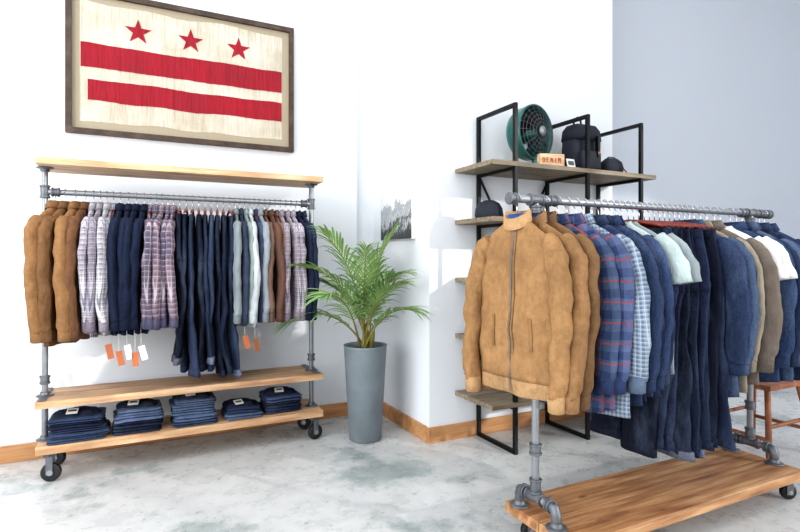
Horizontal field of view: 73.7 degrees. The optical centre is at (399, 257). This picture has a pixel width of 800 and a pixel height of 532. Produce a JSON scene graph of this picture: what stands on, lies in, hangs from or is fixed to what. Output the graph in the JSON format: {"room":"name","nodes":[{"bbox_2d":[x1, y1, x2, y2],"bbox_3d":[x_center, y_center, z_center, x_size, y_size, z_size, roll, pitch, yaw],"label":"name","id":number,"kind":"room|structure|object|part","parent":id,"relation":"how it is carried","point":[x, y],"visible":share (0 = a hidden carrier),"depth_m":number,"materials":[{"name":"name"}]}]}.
{"room":"clothing store","nodes":[
{"label":"clothing store","id":0,"kind":"room"},
{"bbox_2d":[0,0,356,446],"bbox_3d":[-2.433,-1.100,3.233,4.545,4.600,0.300,0,0,-27],"label":"wall","id":1,"kind":"structure","parent":0,"point":[32,32],"depth_m":3.51,"materials":[{"name":"white paint"}]},
{"bbox_2d":[0,402,347,463],"bbox_3d":[-2.272,1.150,3.136,4.345,0.100,0.018,0,0,-27],"label":"baseboard","id":2,"kind":"structure","parent":1,"relation":"attached to","point":[26,451],"depth_m":3.38,"materials":[{"name":"brown wood"}]},
{"bbox_2d":[65,0,293,152],"bbox_3d":[-1.404,-1.213,3.556,1.407,0.894,0.040,0,0,-27],"label":"flag","id":3,"kind":"object","parent":1,"relation":"attached to","point":[135,69],"visible":1,"depth_m":3.52,"materials":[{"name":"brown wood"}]},
{"bbox_2d":[357,0,373,341],"bbox_3d":[-0.338,-1.100,4.321,0.175,4.600,0.230,0,0,-27],"label":"wall recess","id":4,"kind":"structure","parent":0,"point":[365,8],"depth_m":4.22,"materials":[{"name":"white paint"}]},
{"bbox_2d":[0,387,799,531],"bbox_3d":[2.033,1.250,2.640,12.000,0.100,8.100,0,0,-27],"label":"floor","id":5,"kind":"structure","parent":0,"point":[277,478],"depth_m":2.84,"materials":[{"name":"concrete"}]},
{"bbox_2d":[35,156,322,481],"bbox_3d":[-1.288,0.333,3.303,1.604,1.735,0.340,0,0,-27],"label":"clothing rack","id":6,"kind":"object","parent":5,"relation":"on","point":[54,455],"visible":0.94,"depth_m":3.17,"materials":[{"name":"brown wood"}]},
{"bbox_2d":[46,406,110,444],"bbox_3d":[-1.807,0.917,3.004,0.313,0.164,0.288,0,0,-27],"label":"jeans","id":7,"kind":"object","parent":6,"relation":"in","point":[80,423],"visible":1,"depth_m":2.92,"materials":[{"name":"fabric"}]},
{"bbox_2d":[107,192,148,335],"bbox_3d":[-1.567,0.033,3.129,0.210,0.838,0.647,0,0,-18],"label":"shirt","id":8,"kind":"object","parent":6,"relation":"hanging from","point":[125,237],"visible":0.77,"depth_m":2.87,"materials":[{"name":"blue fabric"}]},
{"bbox_2d":[105,326,259,366],"bbox_3d":[-1.222,0.468,3.062,0.825,0.256,0.032,0,0,-27],"label":"price tags","id":9,"kind":"object","parent":8,"relation":"hanging from","point":[134,356],"visible":0.83,"depth_m":2.92,"materials":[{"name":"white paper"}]},
{"bbox_2d":[112,398,163,435],"bbox_3d":[-1.543,0.912,3.147,0.276,0.173,0.286,0,0,-27],"label":"jeans","id":10,"kind":"object","parent":6,"relation":"in","point":[134,416],"visible":0.99,"depth_m":3.06,"materials":[{"name":"fabric"}]},
{"bbox_2d":[169,391,217,427],"bbox_3d":[-1.275,0.905,3.289,0.272,0.188,0.278,0,0,-27],"label":"jeans","id":11,"kind":"object","parent":6,"relation":"in","point":[192,409],"visible":0.92,"depth_m":3.19,"materials":[{"name":"fabric"}]},
{"bbox_2d":[171,195,240,377],"bbox_3d":[-1.212,0.183,3.320,0.392,1.133,0.474,0,0,-27],"label":"jeans","id":12,"kind":"object","parent":6,"relation":"hanging from","point":[206,333],"visible":0.98,"depth_m":3.15,"materials":[{"name":"blue fabric"}]},
{"bbox_2d":[220,398,263,420],"bbox_3d":[-1.017,0.948,3.425,0.242,0.101,0.276,0,0,-27],"label":"jeans","id":13,"kind":"object","parent":6,"relation":"in","point":[236,408],"visible":1,"depth_m":3.35,"materials":[{"name":"fabric"}]},
{"bbox_2d":[263,199,285,322],"bbox_3d":[-0.851,0.012,3.488,0.154,0.795,0.632,0,0,-23],"label":"shirt","id":14,"kind":"object","parent":6,"relation":"hanging from","point":[276,268],"visible":0.46,"depth_m":3.23,"materials":[{"name":"brown fabric"}]},
{"bbox_2d":[258,386,301,413],"bbox_3d":[-0.797,0.925,3.542,0.257,0.147,0.274,0,0,-27],"label":"jeans","id":15,"kind":"object","parent":6,"relation":"in","point":[280,399],"visible":0.99,"depth_m":3.46,"materials":[{"name":"fabric"}]},
{"bbox_2d":[295,200,319,320],"bbox_3d":[-0.685,0.004,3.576,0.119,0.775,0.613,0,0,-29],"label":"shirt","id":16,"kind":"object","parent":6,"relation":"hanging from","point":[313,281],"visible":0.36,"depth_m":3.33,"materials":[{"name":"blue fabric"}]},
{"bbox_2d":[273,217,432,443],"bbox_3d":[-0.313,0.467,3.365,0.906,1.466,0.786,0,0,-27],"label":"potted palm","id":17,"kind":"object","parent":5,"relation":"on","point":[365,360],"visible":0.94,"depth_m":3.42,"materials":[{"name":"plant"}]},
{"bbox_2d":[455,102,655,454],"bbox_3d":[1.097,0.125,3.671,1.430,2.150,0.413,0,0,-27],"label":"shelving unit","id":18,"kind":"object","parent":5,"relation":"on","point":[493,400],"depth_m":3.51,"materials":[{"name":"black metal"}]},
{"bbox_3d":[0.577,-0.311,3.337,0.180,0.122,0.250,0,0,-27],"label":"flat brim cap","id":19,"kind":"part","parent":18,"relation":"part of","materials":[{"name":"blue fabric"}]},
{"bbox_2d":[506,104,552,162],"bbox_3d":[0.887,-0.809,3.605,0.376,0.436,0.248,0,0,-27],"label":"fan","id":20,"kind":"object","parent":18,"relation":"on","point":[535,130],"visible":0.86,"depth_m":3.57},
{"bbox_2d":[537,153,563,165],"bbox_3d":[0.969,-0.628,3.425,0.170,0.075,0.042,0,0,-12],"label":"sign","id":21,"kind":"object","parent":18,"relation":"on","point":[542,158],"visible":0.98,"depth_m":3.41,"materials":[{"name":"brown wood"}]},
{"bbox_2d":[566,159,575,166],"bbox_3d":[1.130,-0.622,3.550,0.070,0.073,0.041,0,0,-27],"label":"price card","id":22,"kind":"object","parent":18,"relation":"on","point":[570,162],"visible":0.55,"depth_m":3.54,"materials":[{"name":"white paper"}]},
{"bbox_2d":[561,120,600,169],"bbox_3d":[1.300,-0.799,3.759,0.290,0.416,0.208,0,0,-27],"label":"backpack","id":23,"kind":"object","parent":18,"relation":"on","point":[573,136],"visible":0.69,"depth_m":3.68,"materials":[{"name":"fabric"}]},
{"bbox_2d":[600,157,626,171],"bbox_3d":[1.536,-0.660,3.845,0.190,0.138,0.129,0,0,-27],"label":"cap","id":24,"kind":"object","parent":18,"relation":"on","point":[610,163],"visible":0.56,"depth_m":3.80,"materials":[{"name":"fabric"}]},
{"bbox_2d":[505,192,799,531],"bbox_3d":[1.242,0.469,2.478,1.775,1.463,0.400,0,0,-27],"label":"clothing rack","id":25,"kind":"object","parent":5,"relation":"on","point":[647,498],"visible":0.94,"depth_m":2.36,"materials":[{"name":"brown wood"}]},
{"bbox_2d":[462,194,573,414],"bbox_3d":[0.460,0.156,2.132,0.122,0.828,0.530,0,0,-40],"label":"jacket","id":26,"kind":"object","parent":25,"relation":"hanging from","point":[517,309],"visible":0.98,"depth_m":2.08,"materials":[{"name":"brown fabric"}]},
{"bbox_2d":[480,210,590,414],"bbox_3d":[0.525,0.156,2.157,0.119,0.828,0.566,0,0,-33],"label":"jacket","id":27,"kind":"object","parent":25,"relation":"hanging from","point":[578,260],"visible":0.2,"depth_m":1.93,"materials":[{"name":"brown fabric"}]},
{"bbox_2d":[544,195,599,410],"bbox_3d":[0.583,0.156,2.205,0.124,0.828,0.561,0,0,-34],"label":"jacket","id":28,"kind":"object","parent":25,"relation":"hanging from","point":[586,244],"visible":0.12,"depth_m":1.98,"materials":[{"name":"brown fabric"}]},
{"bbox_2d":[531,196,634,412],"bbox_3d":[0.680,0.178,2.256,0.136,0.873,0.658,0,0,-35],"label":"shirt","id":29,"kind":"object","parent":25,"relation":"hanging from","point":[613,345],"visible":0.33,"depth_m":2.02,"materials":[{"name":"blue fabric"}]},
{"bbox_2d":[573,198,650,418],"bbox_3d":[0.769,0.194,2.284,0.125,0.904,0.668,0,0,-32],"label":"shirt","id":30,"kind":"object","parent":25,"relation":"hanging from","point":[641,338],"visible":0.15,"depth_m":2.02,"materials":[{"name":"checked cotton cloth"},{"name":"wood"}]},
{"bbox_2d":[590,199,678,405],"bbox_3d":[0.874,0.177,2.335,0.218,0.871,0.659,0,0,-36],"label":"denim shirt","id":31,"kind":"object","parent":25,"relation":"hanging from","point":[664,294],"visible":0.27,"depth_m":2.08,"materials":[{"name":"blue fabric"}]},
{"bbox_2d":[614,200,701,374],"bbox_3d":[0.992,0.117,2.376,0.110,0.751,0.680,0,0,-31],"label":"shirt","id":32,"kind":"object","parent":25,"relation":"hanging from","point":[684,267],"visible":0.12,"depth_m":2.13,"materials":[{"name":"white fabric"}]},
{"bbox_2d":[589,201,735,461],"bbox_3d":[1.202,0.327,2.490,0.439,1.172,0.508,0,0,-31],"label":"jeans","id":33,"kind":"object","parent":25,"relation":"hanging from","point":[691,416],"visible":0.52,"depth_m":2.36,"materials":[{"name":"blue fabric"}]},
{"bbox_2d":[672,205,759,396],"bbox_3d":[1.421,0.191,2.609,0.156,0.900,0.641,0,0,-27],"label":"denim shirt","id":34,"kind":"object","parent":25,"relation":"hanging from","point":[739,271],"visible":0.27,"depth_m":2.35,"materials":[{"name":"blue fabric"}]},
{"bbox_2d":[698,206,782,392],"bbox_3d":[1.517,0.191,2.659,0.132,0.892,0.673,0,0,-27],"label":"shirt","id":35,"kind":"object","parent":25,"relation":"hanging from","point":[770,323],"visible":0.2,"depth_m":2.40,"materials":[{"name":"beige fabric"}]},
{"bbox_2d":[712,207,797,279],"bbox_3d":[1.608,0.108,2.713,0.124,0.734,0.690,0,0,-30],"label":"shirt","id":36,"kind":"object","parent":25,"relation":"hanging from","point":[786,271],"visible":0.16,"depth_m":2.46,"materials":[{"name":"white fabric"}]},
{"bbox_2d":[723,208,799,381],"bbox_3d":[1.836,0.188,2.819,0.387,0.887,0.675,0,0,-27],"label":"denim shirt","id":37,"kind":"object","parent":25,"relation":"hanging from","point":[787,360],"visible":0.27,"depth_m":2.52,"materials":[{"name":"blue fabric"}]},
{"bbox_2d":[729,380,799,458],"bbox_3d":[2.261,0.972,3.346,0.532,0.463,0.413,0,0,-27],"label":"wooden stool","id":38,"kind":"object","parent":5,"relation":"on","point":[767,387],"visible":0.34,"depth_m":3.14,"materials":[{"name":"brown wood"}]},
{"bbox_2d":[374,0,611,427],"bbox_3d":[0.397,-1.100,4.902,1.660,4.600,2.390,0,0,-27],"label":"wall","id":39,"kind":"structure","parent":0,"point":[440,66],"depth_m":3.70,"materials":[{"name":"white paint"}]},
{"bbox_2d":[381,178,414,240],"bbox_3d":[-0.022,-0.335,3.848,0.031,0.410,0.500,0,0,-27],"label":"print","id":40,"kind":"object","parent":39,"relation":"attached to","point":[397,199],"visible":1,"depth_m":3.78,"materials":[{"name":"white paper"}]},
{"bbox_2d":[383,402,429,443],"bbox_3d":[-0.013,1.150,3.847,0.018,0.100,0.908,0,0,-27],"label":"baseboard","id":41,"kind":"structure","parent":39,"relation":"attached to","point":[413,426],"depth_m":3.70,"materials":[{"name":"brown wood"}]},
{"bbox_2d":[430,409,590,442],"bbox_3d":[0.936,1.150,3.825,1.660,0.100,0.018,0,0,-27],"label":"baseboard","id":42,"kind":"structure","parent":39,"relation":"attached to","point":[500,423],"depth_m":3.65,"materials":[{"name":"brown wood"}]},
{"bbox_2d":[612,0,799,238],"bbox_3d":[3.945,-1.100,5.946,5.620,4.600,0.200,0,0,-27],"label":"wall","id":43,"kind":"structure","parent":0,"point":[713,86],"depth_m":5.43,"materials":[{"name":"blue paint"}]}
]}

